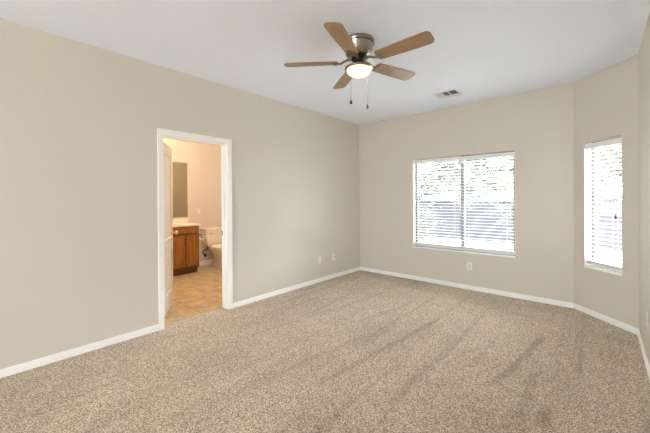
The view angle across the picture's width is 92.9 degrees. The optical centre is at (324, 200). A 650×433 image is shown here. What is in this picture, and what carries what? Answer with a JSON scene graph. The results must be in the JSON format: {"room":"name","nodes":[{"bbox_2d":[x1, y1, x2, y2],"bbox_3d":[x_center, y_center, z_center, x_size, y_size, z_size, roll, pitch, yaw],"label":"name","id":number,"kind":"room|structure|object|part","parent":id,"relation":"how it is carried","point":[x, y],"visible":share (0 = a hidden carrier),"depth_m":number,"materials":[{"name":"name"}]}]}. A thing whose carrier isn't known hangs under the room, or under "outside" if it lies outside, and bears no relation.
{"room":"empty bedroom","nodes":[
{"label":"empty bedroom","id":0,"kind":"room"},
{"bbox_2d":[0,18,359,368],"bbox_3d":[-2.487,-0.022,2.429,0.120,2.740,9.317,0,0,42],"label":"wall","id":1,"kind":"structure","parent":0,"point":[79,121],"depth_m":2.91,"materials":[{"name":"beige paint"}]},
{"bbox_2d":[163,142,177,315],"bbox_3d":[-1.894,0.328,3.661,0.177,2.000,0.739,0,0,-16],"label":"door","id":2,"kind":"structure","parent":1,"relation":"in","point":[167,151],"depth_m":3.75,"materials":[{"name":"white wood"}]},
{"bbox_2d":[0,267,359,377],"bbox_3d":[-2.430,1.317,2.390,0.013,0.062,9.317,0,0,42],"label":"baseboard","id":3,"kind":"structure","parent":1,"relation":"attached to","point":[52,358],"depth_m":2.87,"materials":[{"name":"white wood"}]},
{"bbox_2d":[157,128,232,330],"bbox_3d":[-1.488,0.294,3.549,0.162,2.087,0.854,0,0,42],"label":"door frame","id":4,"kind":"structure","parent":1,"relation":"attached to","point":[160,132],"depth_m":3.78,"materials":[{"name":"white wood"}]},
{"bbox_2d":[163,137,221,260],"bbox_3d":[-3.022,0.018,5.909,0.150,2.840,4.000,0,0,42],"label":"wall","id":5,"kind":"structure","parent":0,"point":[203,160],"depth_m":6.36,"materials":[{"name":"beige paint"}]},
{"bbox_2d":[172,162,187,217],"bbox_3d":[-3.129,-0.206,5.672,0.006,1.070,1.207,0,0,42],"label":"mirror","id":6,"kind":"object","parent":5,"relation":"attached to","point":[179,169],"visible":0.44,"depth_m":6.01,"materials":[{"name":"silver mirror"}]},
{"bbox_2d":[173,218,187,223],"bbox_3d":[-3.137,0.397,5.649,0.020,0.091,1.255,0,0,42],"label":"backsplash","id":7,"kind":"structure","parent":5,"relation":"attached to","point":[180,220],"depth_m":6.00,"materials":[{"name":"beige stone"}]},
{"bbox_2d":[199,259,212,265],"bbox_3d":[-2.203,1.286,6.703,0.013,0.100,1.540,0,0,42],"label":"baseboard","id":8,"kind":"structure","parent":5,"relation":"attached to","point":[205,262],"depth_m":6.39,"materials":[{"name":"white"}]},
{"bbox_2d":[0,264,649,432],"bbox_3d":[-2.031,1.377,2.102,6.493,0.060,9.417,0,0,42],"label":"floor","id":9,"kind":"structure","parent":0,"point":[360,351],"depth_m":2.42,"materials":[{"name":"carpet"}]},
{"bbox_2d":[173,226,198,275],"bbox_3d":[-2.941,0.910,5.479,0.536,0.867,1.215,0,0,42],"label":"vanity cabinet","id":10,"kind":"object","parent":9,"relation":"on","point":[186,242],"visible":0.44,"depth_m":5.58,"materials":[{"name":"brown wood"}]},
{"bbox_3d":[-2.593,0.912,5.481,0.018,0.575,0.220,0,0,42],"label":"cabinet door","id":11,"kind":"part","parent":10,"relation":"part of","materials":[{"name":"brown wood"}]},
{"bbox_3d":[-2.514,0.546,5.571,0.018,0.115,0.465,0,0,42],"label":"drawer","id":12,"kind":"part","parent":10,"relation":"part of","materials":[{"name":"brown wood"}]},
{"bbox_2d":[173,218,200,227],"bbox_3d":[-2.936,0.413,5.477,0.548,0.125,1.265,0,0,42],"label":"countertop","id":13,"kind":"structure","parent":10,"relation":"on","point":[180,222],"depth_m":5.90,"materials":[{"name":"beige stone"}]},
{"bbox_3d":[-2.430,0.911,5.663,0.018,0.575,0.220,0,0,42],"label":"cabinet door","id":14,"kind":"part","parent":10,"relation":"part of","materials":[{"name":"brown wood"}]},
{"bbox_2d":[200,227,221,267],"bbox_3d":[-2.117,0.953,6.245,0.749,0.768,0.485,0,0,42],"label":"toilet","id":15,"kind":"object","parent":9,"relation":"on","point":[212,236],"visible":0.81,"depth_m":6.25,"materials":[{"name":"white ceramic"}]},
{"bbox_3d":[-2.306,0.586,6.414,0.226,0.032,0.479,0,0,42],"label":"tank lid","id":16,"kind":"part","parent":15,"relation":"part of","materials":[{"name":"white ceramic"}]},
{"bbox_3d":[-2.306,0.773,6.416,0.202,0.340,0.458,0,0,42],"label":"tank","id":17,"kind":"part","parent":15,"relation":"part of","materials":[{"name":"white ceramic"}]},
{"bbox_3d":[-2.081,1.138,6.218,0.660,0.398,0.374,0,0,42],"label":"bowl","id":18,"kind":"part","parent":15,"relation":"part of","materials":[{"name":"white ceramic"}]},
{"bbox_3d":[-2.037,0.909,6.178,0.530,0.019,0.380,0,0,42],"label":"seat lid","id":19,"kind":"part","parent":15,"relation":"part of","materials":[{"name":"white ceramic"}]},
{"bbox_2d":[0,0,649,124],"bbox_3d":[-2.080,-1.493,2.053,6.693,0.200,9.617,0,0,42],"label":"ceiling","id":20,"kind":"structure","parent":0,"point":[484,50],"depth_m":2.71,"materials":[{"name":"white paint"}]},
{"bbox_2d":[284,22,434,108],"bbox_3d":[0.336,-1.125,2.700,1.230,0.568,1.282,0,0,42],"label":"ceiling fan","id":21,"kind":"object","parent":20,"relation":"hanging from","point":[357,47],"visible":1,"depth_m":2.62,"materials":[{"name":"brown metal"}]},
{"bbox_3d":[-0.124,-1.220,2.763,0.477,0.007,0.144,0,12,5],"label":"blade","id":22,"kind":"part","parent":21,"relation":"part of","materials":[{"name":"brown wood"}]},
{"bbox_3d":[0.135,-1.220,2.338,0.144,0.007,0.477,13,5,22],"label":"blade","id":23,"kind":"part","parent":21,"relation":"part of","materials":[{"name":"brown wood"}]},
{"bbox_3d":[0.200,-1.223,3.140,0.144,0.007,0.477,-13,3,-13],"label":"blade","id":24,"kind":"part","parent":21,"relation":"part of","materials":[{"name":"brown wood"}]},
{"bbox_3d":[0.298,-1.128,2.729,0.212,0.060,0.212,0,0,42],"label":"lamp shade","id":25,"kind":"part","parent":21,"relation":"part of","materials":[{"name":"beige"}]},
{"bbox_3d":[0.659,-1.225,2.949,0.477,0.007,0.144,0,-12,-31],"label":"blade","id":26,"kind":"part","parent":21,"relation":"part of","materials":[{"name":"brown wood"}]},
{"bbox_3d":[0.619,-1.223,2.452,0.477,0.007,0.144,0,-12,41],"label":"blade","id":27,"kind":"part","parent":21,"relation":"part of","materials":[{"name":"brown wood"}]},
{"bbox_2d":[432,88,462,99],"bbox_3d":[1.639,-1.415,4.120,0.305,0.015,0.290,0,0,42],"label":"ceiling vent","id":28,"kind":"object","parent":20,"relation":"in","point":[453,92],"visible":1,"depth_m":4.11,"materials":[{"name":"white metal"}]},
{"bbox_2d":[359,83,573,302],"bbox_3d":[1.869,-0.006,4.888,3.352,2.840,0.150,0,0,42],"label":"wall","id":29,"kind":"structure","parent":0,"point":[538,125],"depth_m":4.34,"materials":[{"name":"beige paint"}]},
{"bbox_2d":[413,151,514,257],"bbox_3d":[2.057,0.050,4.703,1.473,1.457,0.135,0,0,42],"label":"window","id":30,"kind":"structure","parent":29,"relation":"in","point":[415,168],"depth_m":4.71,"materials":[{"name":"grey"}]},
{"bbox_2d":[413,156,461,249],"bbox_3d":[1.777,0.040,4.919,0.757,1.415,0.058,0,0,42],"label":"window blind","id":31,"kind":"object","parent":30,"relation":"attached to","point":[456,157],"visible":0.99,"depth_m":4.90,"materials":[{"name":"white plastic"}]},
{"bbox_3d":[1.782,0.735,4.923,0.749,0.024,0.052,0,0,42],"label":"rail","id":32,"kind":"part","parent":31,"relation":"part of","materials":[{"name":"white plastic"}]},
{"bbox_3d":[2.046,0.770,4.689,1.473,0.016,0.091,0,0,42],"label":"sill","id":33,"kind":"part","parent":30,"relation":"part of","materials":[{"name":"white wood"}]},
{"bbox_2d":[461,152,514,254],"bbox_3d":[2.325,0.042,4.430,0.700,1.407,0.058,0,0,42],"label":"window blind","id":34,"kind":"object","parent":30,"relation":"attached to","point":[506,252],"visible":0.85,"depth_m":4.39,"materials":[{"name":"white plastic"}]},
{"bbox_3d":[2.330,0.734,4.434,0.692,0.024,0.052,0,0,42],"label":"rail","id":35,"kind":"part","parent":34,"relation":"part of","materials":[{"name":"white plastic"}]},
{"bbox_3d":[2.513,0.058,4.265,0.002,1.351,0.054,0,0,42],"label":"ladder cord","id":36,"kind":"part","parent":34,"relation":"part of","materials":[{"name":"white fabric"}]},
{"bbox_2d":[360,267,573,307],"bbox_3d":[1.846,1.283,4.810,3.177,0.062,0.013,0,0,42],"label":"baseboard","id":37,"kind":"structure","parent":29,"relation":"attached to","point":[469,287],"depth_m":4.47,"materials":[{"name":"white wood"}]},
{"bbox_2d":[467,262,471,269],"bbox_3d":[2.131,0.967,4.556,0.072,0.116,0.009,0,0,42],"label":"power outlet","id":38,"kind":"object","parent":29,"relation":"attached to","point":[469,264],"visible":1,"depth_m":4.55,"materials":[{"name":"white plastic"}]},
{"bbox_2d":[573,55,638,327],"bbox_3d":[3.118,-0.008,3.388,0.150,2.840,0.744,0,0,-3],"label":"wall","id":39,"kind":"structure","parent":0,"point":[606,101],"depth_m":3.27,"materials":[{"name":"beige paint"}]},
{"bbox_2d":[584,136,621,275],"bbox_3d":[3.102,0.049,3.397,0.131,1.457,0.440,0,0,-3],"label":"window","id":40,"kind":"structure","parent":39,"relation":"in","point":[592,180],"depth_m":3.61,"materials":[{"name":"grey"}]},
{"bbox_3d":[3.086,0.769,3.399,0.091,0.016,0.440,0,0,-3],"label":"sill","id":41,"kind":"part","parent":40,"relation":"part of","materials":[{"name":"white"}]},
{"bbox_2d":[585,137,621,272],"bbox_3d":[3.072,0.045,3.396,0.072,1.401,0.432,0,0,-3],"label":"window blind","id":42,"kind":"object","parent":40,"relation":"attached to","point":[614,141],"visible":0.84,"depth_m":3.39,"materials":[{"name":"white plastic"}]},
{"bbox_3d":[3.037,-0.252,3.559,0.003,0.720,0.002,0,0,-3],"label":"lift cord","id":43,"kind":"part","parent":42,"relation":"part of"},
{"bbox_3d":[3.084,0.733,3.398,0.052,0.024,0.424,0,0,-3],"label":"rail","id":44,"kind":"part","parent":42,"relation":"part of","materials":[{"name":"white plastic"}]},
{"bbox_3d":[3.052,-0.231,3.244,0.003,0.760,0.002,0,0,-3],"label":"lift cord","id":45,"kind":"part","parent":42,"relation":"part of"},
{"bbox_2d":[573,303,638,334],"bbox_3d":[3.044,1.282,3.389,0.013,0.062,0.744,0,0,-3],"label":"baseboard","id":46,"kind":"structure","parent":39,"relation":"attached to","point":[607,319],"depth_m":3.33,"materials":[{"name":"white wood"}]},
{"bbox_2d":[638,12,649,363],"bbox_3d":[0.203,0.023,-0.305,0.150,2.840,8.815,0,0,42],"label":"wall","id":47,"kind":"structure","parent":0,"point":[644,52],"depth_m":2.61,"materials":[{"name":"beige paint"}]},
{"bbox_2d":[637,329,649,380],"bbox_3d":[0.140,1.312,-0.257,0.013,0.062,8.785,0,0,42],"label":"baseboard","id":48,"kind":"structure","parent":47,"relation":"attached to","point":[644,354],"depth_m":2.57,"materials":[{"name":"white wood"}]},
{"bbox_2d":[646,310,647,326],"bbox_3d":[2.573,0.946,2.471,0.009,0.116,0.072,0,0,42],"label":"power outlet","id":49,"kind":"object","parent":47,"relation":"attached to","point":[646,310],"visible":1,"depth_m":2.46,"materials":[{"name":"white plastic"}]},
{"label":"outside","id":50,"kind":"structure","parent":0,"visible":0},
{"bbox_2d":[419,236,621,266],"bbox_3d":[10.831,1.519,9.763,42.000,0.150,19.032,0,0,42],"label":"ground","id":51,"kind":"structure","parent":50,"point":[437,239],"depth_m":10.10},
{"bbox_2d":[419,204,441,241],"bbox_3d":[2.826,0.708,9.827,1.784,1.578,2.028,0,0,7],"label":"shrub","id":52,"kind":"object","parent":51,"relation":"on","point":[421,222],"visible":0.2,"depth_m":9.53,"materials":[{"name":"green plant"}]},
{"bbox_2d":[418,162,453,207],"bbox_3d":[3.413,-0.647,11.677,2.884,4.254,3.292,-1,0,-45],"label":"tree","id":53,"kind":"object","parent":51,"relation":"on","point":[422,175],"visible":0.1,"depth_m":10.84,"materials":[{"name":"green plant"}]},
{"bbox_2d":[418,156,512,209],"bbox_3d":[3.519,-0.903,7.937,3.884,4.796,4.236,0,0,-14],"label":"tree","id":54,"kind":"object","parent":51,"relation":"on","point":[472,192],"visible":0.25,"depth_m":7.21,"materials":[{"name":"green plant"}]},
{"bbox_2d":[491,190,512,235],"bbox_3d":[6.002,0.468,9.421,1.829,2.021,2.031,0,0,11],"label":"shrub","id":55,"kind":"object","parent":51,"relation":"on","point":[509,208],"visible":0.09,"depth_m":9.59,"materials":[{"name":"green plant"}]},
{"bbox_2d":[419,200,621,251],"bbox_3d":[6.014,0.726,11.123,29.000,1.480,0.260,0,0,42],"label":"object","id":56,"kind":"structure","parent":51,"relation":"on","point":[478,217],"depth_m":11.20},
{"bbox_2d":[598,143,621,214],"bbox_3d":[6.414,-0.531,6.224,2.465,4.030,2.737,0,0,-14],"label":"tree","id":57,"kind":"object","parent":51,"relation":"on","point":[605,201],"visible":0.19,"depth_m":6.38,"materials":[{"name":"green plant"}]},
{"bbox_3d":[-2.388,0.661,5.851,0.152,0.078,0.077,0,0,42],"label":"paper holder","id":58,"kind":"object","parent":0,"visible":0},
{"bbox_2d":[199,235,203,242],"bbox_3d":[-2.373,0.728,5.880,0.100,0.152,0.112,0,0,42],"label":"toilet roll","id":59,"kind":"object","parent":58,"relation":"hanging from","point":[201,238],"visible":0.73,"depth_m":5.86,"materials":[{"name":"white paper"}]}
]}

